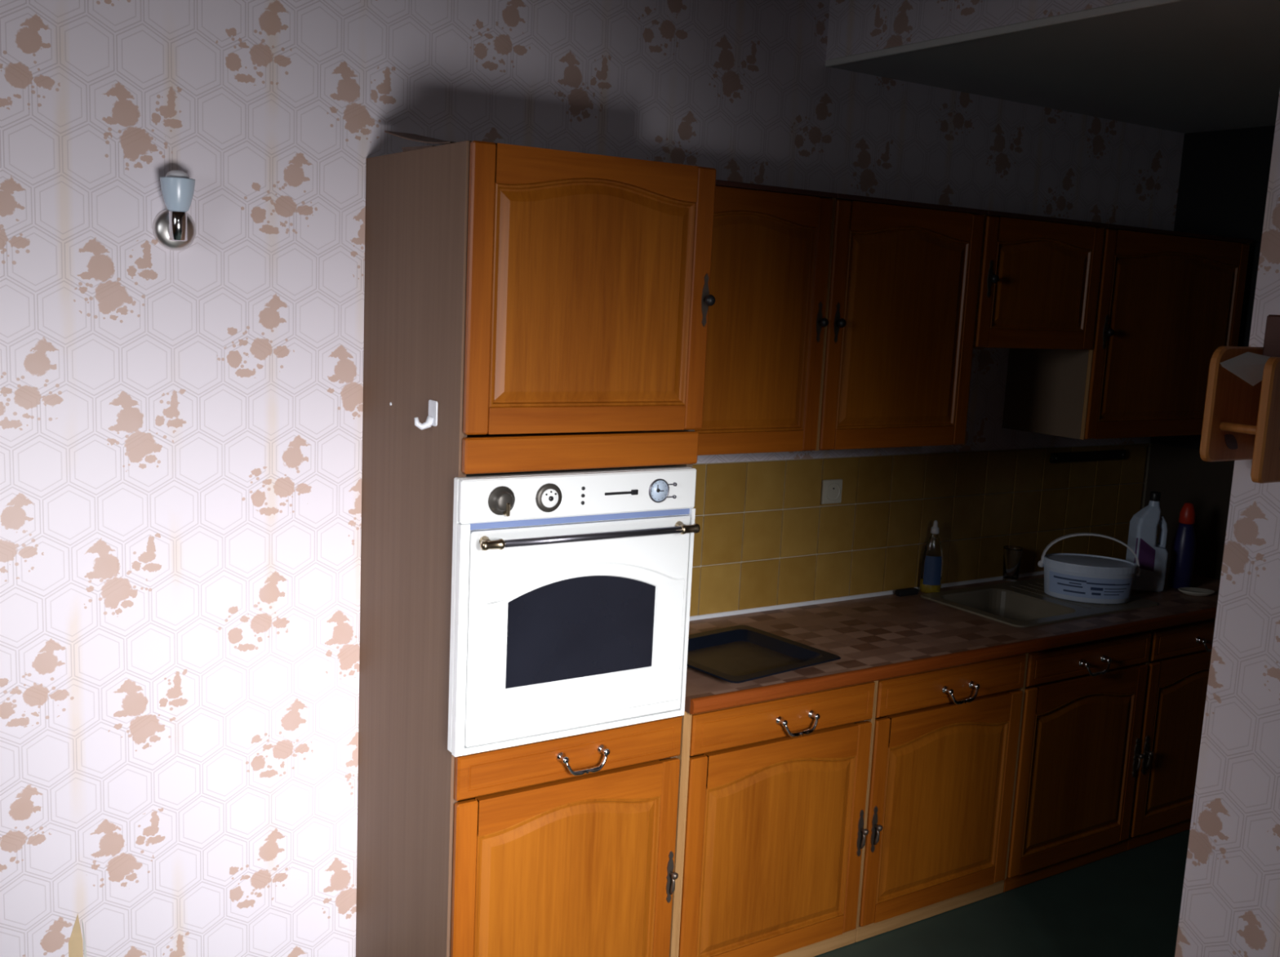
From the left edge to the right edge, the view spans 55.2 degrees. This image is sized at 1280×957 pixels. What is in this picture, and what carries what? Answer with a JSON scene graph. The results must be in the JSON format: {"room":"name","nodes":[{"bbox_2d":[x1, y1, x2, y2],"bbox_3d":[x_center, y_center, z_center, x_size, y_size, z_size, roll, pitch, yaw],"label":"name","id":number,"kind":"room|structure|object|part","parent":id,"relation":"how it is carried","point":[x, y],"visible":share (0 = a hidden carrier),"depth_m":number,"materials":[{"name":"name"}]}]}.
{"room":"kitchen","nodes":[
{"label":"kitchen","id":0,"kind":"room"},
{"bbox_2d":[0,0,1184,956],"bbox_3d":[-0.312,-0.071,3.308,5.650,2.850,0.111,-3,10,-33],"label":"wall","id":1,"kind":"structure","parent":0,"point":[181,431],"depth_m":2.89,"materials":[{"name":"paper"}]},
{"bbox_2d":[152,169,196,250],"bbox_3d":[-0.996,-0.579,2.647,0.092,0.169,0.097,-3,10,-33],"label":"wall lamp","id":2,"kind":"object","parent":1,"relation":"attached to","point":[174,228],"visible":1,"depth_m":2.62,"materials":[{"name":"metal"}]},
{"bbox_3d":[-1.018,-0.546,2.683,0.092,0.092,0.024,-3,10,-33],"label":"wall plate","id":3,"kind":"part","parent":2,"relation":"part of","materials":[{"name":"metal"}]},
{"bbox_3d":[-0.992,-0.609,2.628,0.071,0.069,0.071,-3,10,-33],"label":"lamp shade","id":4,"kind":"part","parent":2,"relation":"part of","materials":[{"name":"blue glass"}]},
{"bbox_3d":[-0.992,-0.621,2.626,0.050,0.078,0.050,-3,10,-33],"label":"bulb","id":5,"kind":"part","parent":2,"relation":"part of","materials":[{"name":"white glass"}]},
{"bbox_2d":[694,179,836,455],"bbox_3d":[0.181,-0.429,3.287,0.577,0.694,0.375,-3,10,-33],"label":"upper cabinet","id":6,"kind":"object","parent":1,"relation":"attached to","point":[767,321],"visible":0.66,"depth_m":3.20,"materials":[{"name":"brown wood"}]},
{"bbox_3d":[0.262,-0.402,3.167,0.464,0.573,0.018,-3,10,-33],"label":"raised panel","id":7,"kind":"part","parent":6,"relation":"part of","materials":[{"name":"brown wood"}]},
{"bbox_3d":[0.491,-0.419,3.284,0.026,0.025,0.029,-3,10,-33],"label":"knob","id":8,"kind":"part","parent":6,"relation":"part of","materials":[{"name":"black plastic"}]},
{"bbox_2d":[821,479,842,504],"bbox_3d":[0.607,0.042,3.864,0.080,0.077,0.015,-3,10,-33],"label":"wall socket","id":9,"kind":"object","parent":1,"relation":"attached to","point":[831,488],"visible":1,"depth_m":3.86,"materials":[{"name":"plastic"}]},
{"bbox_2d":[688,570,1044,620],"bbox_3d":[0.887,0.377,4.114,2.593,0.010,0.010,-3,10,-33],"label":"trim","id":10,"kind":"structure","parent":1,"relation":"attached to","point":[1041,572],"depth_m":3.93,"materials":[{"name":"white plastic"}]},
{"bbox_2d":[817,193,987,450],"bbox_3d":[0.670,-0.454,3.606,0.589,0.694,0.375,-3,10,-33],"label":"upper cabinet","id":11,"kind":"object","parent":1,"relation":"attached to","point":[904,278],"visible":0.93,"depth_m":3.46,"materials":[{"name":"brown wood"}]},
{"bbox_3d":[0.545,-0.422,3.319,0.026,0.025,0.029,-3,10,-33],"label":"knob","id":12,"kind":"part","parent":11,"relation":"part of","materials":[{"name":"black plastic"}]},
{"bbox_3d":[0.750,-0.428,3.486,0.476,0.573,0.018,-3,10,-33],"label":"raised panel","id":13,"kind":"part","parent":11,"relation":"part of","materials":[{"name":"brown wood"}]},
{"bbox_2d":[973,209,1107,350],"bbox_3d":[1.157,-0.624,3.899,0.559,0.402,0.375,-3,10,-33],"label":"upper cabinet","id":14,"kind":"object","parent":1,"relation":"attached to","point":[1039,276],"visible":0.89,"depth_m":3.76,"materials":[{"name":"brown wood"}]},
{"bbox_3d":[1.047,-0.591,3.622,0.026,0.025,0.029,-3,10,-33],"label":"knob","id":15,"kind":"part","parent":14,"relation":"part of","materials":[{"name":"black plastic"}]},
{"bbox_3d":[1.134,-0.438,3.949,0.524,0.018,0.323,-3,10,-33],"label":"panel","id":16,"kind":"part","parent":14,"relation":"part of","materials":[{"name":"brown wood"}]},
{"bbox_3d":[1.237,-0.599,3.779,0.446,0.285,0.018,-3,10,-33],"label":"raised panel","id":17,"kind":"part","parent":14,"relation":"part of","materials":[{"name":"brown wood"}]},
{"bbox_2d":[1049,448,1125,462],"bbox_3d":[1.667,-0.083,4.543,0.430,0.036,0.017,-3,10,-33],"label":"strip","id":18,"kind":"object","parent":1,"relation":"attached to","point":[1075,456],"visible":1,"depth_m":4.53,"materials":[{"name":"black plastic"}]},
{"bbox_2d":[1002,223,1253,439],"bbox_3d":[1.727,-0.509,4.298,0.819,0.694,0.375,-3,10,-33],"label":"upper cabinet","id":19,"kind":"object","parent":1,"relation":"attached to","point":[1167,300],"visible":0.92,"depth_m":4.13,"materials":[{"name":"brown wood"}]},
{"bbox_3d":[1.378,-0.489,4.102,0.018,0.681,0.323,-3,10,-33],"label":"panel","id":20,"kind":"part","parent":19,"relation":"part of","materials":[{"name":"beige wood"}]},
{"bbox_3d":[1.517,-0.472,3.955,0.026,0.025,0.029,-3,10,-33],"label":"knob","id":21,"kind":"part","parent":19,"relation":"part of","materials":[{"name":"black plastic"}]},
{"bbox_3d":[1.807,-0.481,4.179,0.806,0.677,0.020,-3,10,-33],"label":"door","id":22,"kind":"part","parent":19,"relation":"part of","materials":[{"name":"brown wood"}]},
{"bbox_3d":[1.807,-0.483,4.178,0.706,0.573,0.018,-3,10,-33],"label":"raised panel","id":23,"kind":"part","parent":19,"relation":"part of","materials":[{"name":"brown wood"}]},
{"bbox_2d":[813,828,1190,956],"bbox_3d":[0.824,1.629,1.709,5.650,0.120,4.500,-3,10,-33],"label":"floor","id":24,"kind":"structure","parent":0,"point":[1127,903],"depth_m":3.60,"materials":[{"name":"green plastic"}]},
{"bbox_2d":[355,130,715,956],"bbox_3d":[-0.277,0.258,2.959,0.603,2.110,0.620,-3,10,-33],"label":"tall cabinet","id":25,"kind":"object","parent":24,"relation":"on","point":[552,305],"depth_m":2.73,"materials":[{"name":"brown wood"}]},
{"bbox_3d":[-0.538,0.295,2.832,0.018,2.050,0.556,-3,10,-33],"label":"panel","id":26,"kind":"part","parent":25,"relation":"part of","materials":[{"name":"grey wood"}]},
{"bbox_3d":[-0.456,-0.750,2.702,0.096,0.059,0.394,-3,10,-33],"label":"veneer strip","id":27,"kind":"part","parent":25,"relation":"part of","materials":[{"name":"brown wood"}]},
{"bbox_2d":[414,400,437,430],"bbox_3d":[-0.461,-0.135,2.627,0.043,0.064,0.040,-3,10,-33],"label":"wall hook","id":28,"kind":"object","parent":25,"relation":"attached to","point":[432,419],"visible":1,"depth_m":2.63,"materials":[{"name":"white plastic"}]},
{"bbox_3d":[-0.446,-0.141,2.636,0.004,0.054,0.040,-3,10,-33],"label":"plate","id":29,"kind":"part","parent":28,"relation":"part of","materials":[{"name":"white plastic"}]},
{"bbox_3d":[-0.443,0.230,3.213,0.564,1.992,0.010,-3,10,-33],"label":"panel","id":30,"kind":"part","parent":25,"relation":"part of","materials":[{"name":"brown wood"}]},
{"bbox_3d":[-0.167,0.990,2.853,0.590,0.606,0.020,-3,10,-33],"label":"door","id":31,"kind":"part","parent":25,"relation":"part of","materials":[{"name":"brown wood"}]},
{"bbox_3d":[-0.166,0.987,2.852,0.490,0.504,0.018,-3,10,-33],"label":"raised panel","id":32,"kind":"part","parent":25,"relation":"part of","materials":[{"name":"brown wood"}]},
{"bbox_3d":[-0.150,0.634,2.799,0.590,0.098,0.020,-3,10,-33],"label":"drawer","id":33,"kind":"part","parent":25,"relation":"part of","materials":[{"name":"brown wood"}]},
{"bbox_2d":[447,465,700,756],"bbox_3d":[-0.264,0.246,2.915,0.595,0.594,0.606,-3,10,-33],"label":"oven","id":34,"kind":"object","parent":25,"relation":"in","point":[570,606],"visible":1,"depth_m":2.69,"materials":[{"name":"metal"}]},
{"bbox_3d":[-0.284,0.048,2.551,0.062,0.062,0.024,-3,10,-33],"label":"knob","id":35,"kind":"part","parent":34,"relation":"part of","materials":[{"name":"grey metal"}]},
{"bbox_3d":[-0.195,0.042,2.619,0.063,0.063,0.007,-3,10,-33],"label":"knob","id":36,"kind":"part","parent":34,"relation":"part of","materials":[{"name":"grey metal"}]},
{"bbox_3d":[-0.193,0.042,2.616,0.041,0.041,0.008,-3,10,-33],"label":"knob","id":37,"kind":"part","parent":34,"relation":"part of","materials":[{"name":"white ceramic"}]},
{"bbox_3d":[-0.122,0.035,2.681,0.595,0.093,0.017,-3,10,-33],"label":"control panel","id":38,"kind":"part","parent":34,"relation":"part of","materials":[{"name":"white metal"}]},
{"bbox_3d":[-0.122,0.361,2.724,0.530,0.355,0.006,-3,10,-33],"label":"embossed panel","id":39,"kind":"part","parent":34,"relation":"part of","materials":[{"name":"white metal"}]},
{"bbox_3d":[-0.095,0.126,2.651,0.505,0.016,0.016,-3,10,-33],"label":"handle","id":40,"kind":"part","parent":34,"relation":"part of","materials":[{"name":"grey metal"}]},
{"bbox_2d":[648,478,669,502],"bbox_3d":[0.044,0.028,2.777,0.055,0.055,0.004,-3,10,-33],"label":"clock","id":41,"kind":"object","parent":34,"relation":"on","point":[659,488],"depth_m":2.78,"materials":[{"name":"grey metal"}]},
{"bbox_2d":[466,431,686,474],"bbox_3d":[-0.275,-0.071,2.933,0.564,0.018,0.545,-3,10,-33],"label":"panel","id":42,"kind":"object","parent":25,"relation":"attached to","point":[578,433],"depth_m":3.12,"materials":[{"name":"brown wood"}]},
{"bbox_3d":[-0.117,-0.060,2.694,0.594,0.075,0.022,-3,10,-33],"label":"filler panel","id":43,"kind":"part","parent":25,"relation":"part of","materials":[{"name":"brown wood"}]},
{"bbox_3d":[-0.126,0.643,2.783,0.131,0.052,0.035,-3,10,-33],"label":"handle","id":44,"kind":"part","parent":25,"relation":"part of","materials":[{"name":"silver metal"}]},
{"bbox_3d":[-0.097,-0.394,2.639,0.596,0.589,0.020,-3,10,-32],"label":"door","id":45,"kind":"part","parent":25,"relation":"part of","materials":[{"name":"brown wood"}]},
{"bbox_3d":[-0.097,-0.398,2.638,0.496,0.489,0.018,-3,10,-32],"label":"raised panel","id":46,"kind":"part","parent":25,"relation":"part of","materials":[{"name":"brown wood"}]},
{"bbox_3d":[0.080,0.977,2.985,0.019,0.135,0.029,-3,10,-33],"label":"handle","id":47,"kind":"part","parent":25,"relation":"part of","materials":[{"name":"metal"}]},
{"bbox_3d":[0.156,-0.403,2.767,0.026,0.025,0.029,-3,10,-32],"label":"knob","id":48,"kind":"part","parent":25,"relation":"part of","materials":[{"name":"black plastic"}]},
{"bbox_2d":[669,680,875,956],"bbox_3d":[0.213,0.889,3.398,0.638,0.774,0.603,-3,10,-33],"label":"base cabinet","id":49,"kind":"object","parent":24,"relation":"on","point":[775,833],"depth_m":3.17,"materials":[{"name":"brown wood"}]},
{"bbox_3d":[0.088,0.940,3.026,0.018,0.773,0.029,-3,10,-33],"label":"filler strip","id":50,"kind":"part","parent":49,"relation":"part of","materials":[{"name":"beige wood"}]},
{"bbox_3d":[0.059,0.829,3.646,0.584,0.716,0.008,-3,10,-33],"label":"panel","id":51,"kind":"part","parent":49,"relation":"part of","materials":[{"name":"brown wood"}]},
{"bbox_3d":[0.359,0.967,3.198,0.503,0.495,0.018,-3,10,-33],"label":"raised panel","id":52,"kind":"part","parent":49,"relation":"part of","materials":[{"name":"brown wood"}]},
{"bbox_3d":[0.362,0.547,3.160,0.619,0.012,0.078,-3,10,-33],"label":"rail","id":53,"kind":"part","parent":49,"relation":"part of","materials":[{"name":"brown wood"}]},
{"bbox_3d":[0.376,0.612,3.144,0.603,0.103,0.020,-3,10,-33],"label":"drawer","id":54,"kind":"part","parent":49,"relation":"part of","materials":[{"name":"brown wood"}]},
{"bbox_3d":[0.408,0.630,3.135,0.131,0.052,0.035,-3,10,-33],"label":"handle","id":55,"kind":"part","parent":49,"relation":"part of","materials":[{"name":"silver metal"}]},
{"bbox_3d":[0.457,0.857,3.590,0.018,0.716,0.544,-3,10,-33],"label":"panel","id":56,"kind":"part","parent":49,"relation":"part of","materials":[{"name":"brown wood"}]},
{"bbox_3d":[0.609,0.971,3.335,0.019,0.135,0.029,-3,10,-33],"label":"handle","id":57,"kind":"part","parent":49,"relation":"part of","materials":[{"name":"metal"}]},
{"bbox_2d":[684,567,1220,714],"bbox_3d":[1.049,0.445,3.873,2.593,0.036,0.598,-3,10,-33],"label":"countertop","id":58,"kind":"structure","parent":49,"relation":"on","point":[889,636],"depth_m":3.61,"materials":[{"name":"brown tile"}]},
{"bbox_2d":[686,624,840,683],"bbox_3d":[0.264,0.471,3.254,0.406,0.025,0.376,-5,11,-40],"label":"cooktop","id":59,"kind":"object","parent":58,"relation":"on","point":[737,654],"visible":0.81,"depth_m":3.30,"materials":[{"name":"black glass"}]},
{"bbox_2d":[894,586,918,596],"bbox_3d":[0.889,0.378,4.078,0.090,0.020,0.032,-3,10,-33],"label":"sponge","id":60,"kind":"object","parent":58,"relation":"on","point":[908,591],"visible":1,"depth_m":4.06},
{"bbox_2d":[919,520,942,593],"bbox_3d":[0.984,0.262,4.114,0.072,0.247,0.045,3,9,-1],"label":"soap bottle","id":61,"kind":"object","parent":58,"relation":"on","point":[931,567],"visible":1,"depth_m":4.10,"materials":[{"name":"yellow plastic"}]},
{"bbox_2d":[1002,545,1022,582],"bbox_3d":[1.322,0.305,4.352,0.068,0.122,0.068,-3,10,-33],"label":"drinking glass","id":62,"kind":"object","parent":58,"relation":"on","point":[1012,555],"visible":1,"depth_m":4.33,"materials":[{"name":"clear glass"}]},
{"bbox_2d":[920,577,1159,627],"bbox_3d":[1.333,0.475,4.101,0.720,0.151,0.430,-3,10,-33],"label":"sink","id":63,"kind":"object","parent":58,"relation":"in","point":[1020,603],"visible":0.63,"depth_m":4.11,"materials":[{"name":"silver metal"}]},
{"bbox_2d":[1037,532,1141,604],"bbox_3d":[1.516,0.292,4.128,0.261,0.219,0.261,-3,10,-33],"label":"tub","id":64,"kind":"object","parent":63,"relation":"on","point":[1077,577],"visible":1,"depth_m":4.06,"materials":[{"name":"white plastic"}]},
{"bbox_3d":[1.518,0.249,4.121,0.334,0.131,0.024,4,9,11],"label":"handle","id":65,"kind":"part","parent":64,"relation":"part of","materials":[{"name":"white plastic"}]},
{"bbox_3d":[1.516,0.287,4.127,0.261,0.023,0.261,-3,10,-33],"label":"lid","id":66,"kind":"part","parent":64,"relation":"part of","materials":[{"name":"white plastic"}]},
{"bbox_2d":[1125,491,1168,591],"bbox_3d":[1.790,0.219,4.307,0.120,0.350,0.087,3,9,-1],"label":"plastic jug","id":67,"kind":"object","parent":58,"relation":"on","point":[1152,557],"visible":0.94,"depth_m":4.28,"materials":[{"name":"white plastic"}]},
{"bbox_2d":[1167,502,1195,588],"bbox_3d":[1.942,0.238,4.368,0.080,0.308,0.080,-3,10,-33],"label":"bottle","id":68,"kind":"object","parent":58,"relation":"on","point":[1183,553],"visible":0.97,"depth_m":4.34,"materials":[{"name":"blue plastic"}]},
{"bbox_2d":[1177,586,1215,595],"bbox_3d":[1.950,0.399,4.290,0.115,0.016,0.097,-3,10,-33],"label":"soap dish","id":69,"kind":"object","parent":58,"relation":"on","point":[1193,591],"visible":1,"depth_m":4.30,"materials":[{"name":"beige ceramic"}]},
{"bbox_2d":[855,653,1026,942],"bbox_3d":[0.736,0.862,3.740,0.612,0.774,0.603,-3,10,-33],"label":"base cabinet","id":70,"kind":"object","parent":24,"relation":"on","point":[944,742],"visible":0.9,"depth_m":3.51,"materials":[{"name":"brown wood"}]},
{"bbox_3d":[0.653,0.969,3.364,0.019,0.135,0.029,-3,10,-33],"label":"handle","id":71,"kind":"part","parent":70,"relation":"part of","materials":[{"name":"metal"}]},
{"bbox_3d":[0.875,0.940,3.535,0.496,0.495,0.018,-3,10,-33],"label":"raised panel","id":72,"kind":"part","parent":70,"relation":"part of","materials":[{"name":"brown wood"}]},
{"bbox_3d":[0.969,0.830,3.925,0.018,0.716,0.544,-3,10,-33],"label":"panel","id":73,"kind":"part","parent":70,"relation":"part of","materials":[{"name":"brown wood"}]},
{"bbox_3d":[0.891,0.585,3.481,0.596,0.103,0.020,-3,10,-33],"label":"drawer","id":74,"kind":"part","parent":70,"relation":"part of","materials":[{"name":"brown wood"}]},
{"bbox_3d":[0.912,0.609,3.466,0.131,0.052,0.035,-3,10,-33],"label":"handle","id":75,"kind":"part","parent":70,"relation":"part of","materials":[{"name":"silver metal"}]},
{"bbox_2d":[1003,630,1151,892],"bbox_3d":[1.248,0.836,4.076,0.611,0.774,0.603,-3,10,-33],"label":"base cabinet","id":76,"kind":"object","parent":24,"relation":"on","point":[1082,708],"visible":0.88,"depth_m":3.84,"materials":[{"name":"brown wood"}]},
{"bbox_3d":[1.387,0.913,3.870,0.495,0.495,0.018,-3,10,-33],"label":"raised panel","id":77,"kind":"part","parent":76,"relation":"part of","materials":[{"name":"brown wood"}]},
{"bbox_3d":[1.481,0.803,4.260,0.018,0.716,0.544,-3,10,-33],"label":"panel","id":78,"kind":"part","parent":76,"relation":"part of","materials":[{"name":"brown wood"}]},
{"bbox_3d":[1.403,0.559,3.816,0.595,0.103,0.020,-3,10,-33],"label":"drawer","id":79,"kind":"part","parent":76,"relation":"part of","materials":[{"name":"brown wood"}]},
{"bbox_3d":[1.414,0.583,3.795,0.131,0.052,0.035,-3,10,-33],"label":"handle","id":80,"kind":"part","parent":76,"relation":"part of","materials":[{"name":"silver metal"}]},
{"bbox_3d":[1.633,0.918,4.005,0.019,0.135,0.029,-3,10,-33],"label":"handle","id":81,"kind":"part","parent":76,"relation":"part of","materials":[{"name":"metal"}]},
{"bbox_2d":[1126,618,1215,849],"bbox_3d":[1.761,0.809,4.411,0.614,0.774,0.603,-3,10,-33],"label":"base cabinet","id":82,"kind":"object","parent":24,"relation":"on","point":[1180,655],"visible":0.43,"depth_m":4.11,"materials":[{"name":"brown wood"}]},
{"bbox_3d":[1.677,0.916,4.034,0.019,0.135,0.029,-3,10,-33],"label":"handle","id":83,"kind":"part","parent":82,"relation":"part of","materials":[{"name":"metal"}]},
{"bbox_3d":[1.899,0.887,4.206,0.498,0.495,0.018,-3,10,-33],"label":"raised panel","id":84,"kind":"part","parent":82,"relation":"part of","materials":[{"name":"brown wood"}]},
{"bbox_3d":[1.916,0.532,4.152,0.598,0.103,0.020,-3,10,-33],"label":"drawer","id":85,"kind":"part","parent":82,"relation":"part of","materials":[{"name":"brown wood"}]},
{"bbox_3d":[1.928,0.556,4.131,0.131,0.052,0.035,-3,10,-33],"label":"handle","id":86,"kind":"part","parent":82,"relation":"part of","materials":[{"name":"silver metal"}]},
{"bbox_2d":[826,0,1279,956],"bbox_3d":[1.730,0.217,2.051,0.140,2.850,4.300,-3,10,-33],"label":"wall","id":87,"kind":"structure","parent":0,"point":[1230,905],"depth_m":2.63,"materials":[{"name":"paper"}]},
{"bbox_2d":[825,0,1186,66],"bbox_3d":[0.934,-1.119,3.038,0.014,0.020,1.400,-3,10,-33],"label":"trim","id":88,"kind":"structure","parent":87,"relation":"attached to","point":[1133,5],"depth_m":3.06,"materials":[{"name":"white paint"}]},
{"bbox_2d":[1200,314,1279,483],"bbox_3d":[1.243,-0.164,2.438,0.216,0.322,0.152,-3,10,-33],"label":"rack","id":89,"kind":"object","parent":87,"relation":"attached to","point":[1242,420],"visible":0.98,"depth_m":2.46,"materials":[{"name":"brown wood"}]},
{"bbox_2d":[1219,351,1270,386],"bbox_3d":[1.204,-0.215,2.402,0.189,0.064,0.043,-3,10,-33],"label":"letters","id":90,"kind":"object","parent":89,"relation":"in","point":[1249,366],"visible":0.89,"depth_m":2.38,"materials":[{"name":"white paper"}]},
{"bbox_2d":[831,0,1279,133],"bbox_3d":[1.998,-1.118,3.138,1.883,0.084,2.400,-3,10,-33],"label":"ceiling","id":91,"kind":"structure","parent":0,"point":[1188,66],"depth_m":3.44,"materials":[{"name":"paint"}]},
{"bbox_2d":[1144,125,1275,579],"bbox_3d":[2.661,-0.011,3.843,0.100,2.850,2.300,-3,10,-33],"label":"wall","id":92,"kind":"structure","parent":0,"point":[1224,174],"depth_m":4.54,"materials":[{"name":"grey paint"}]}
]}

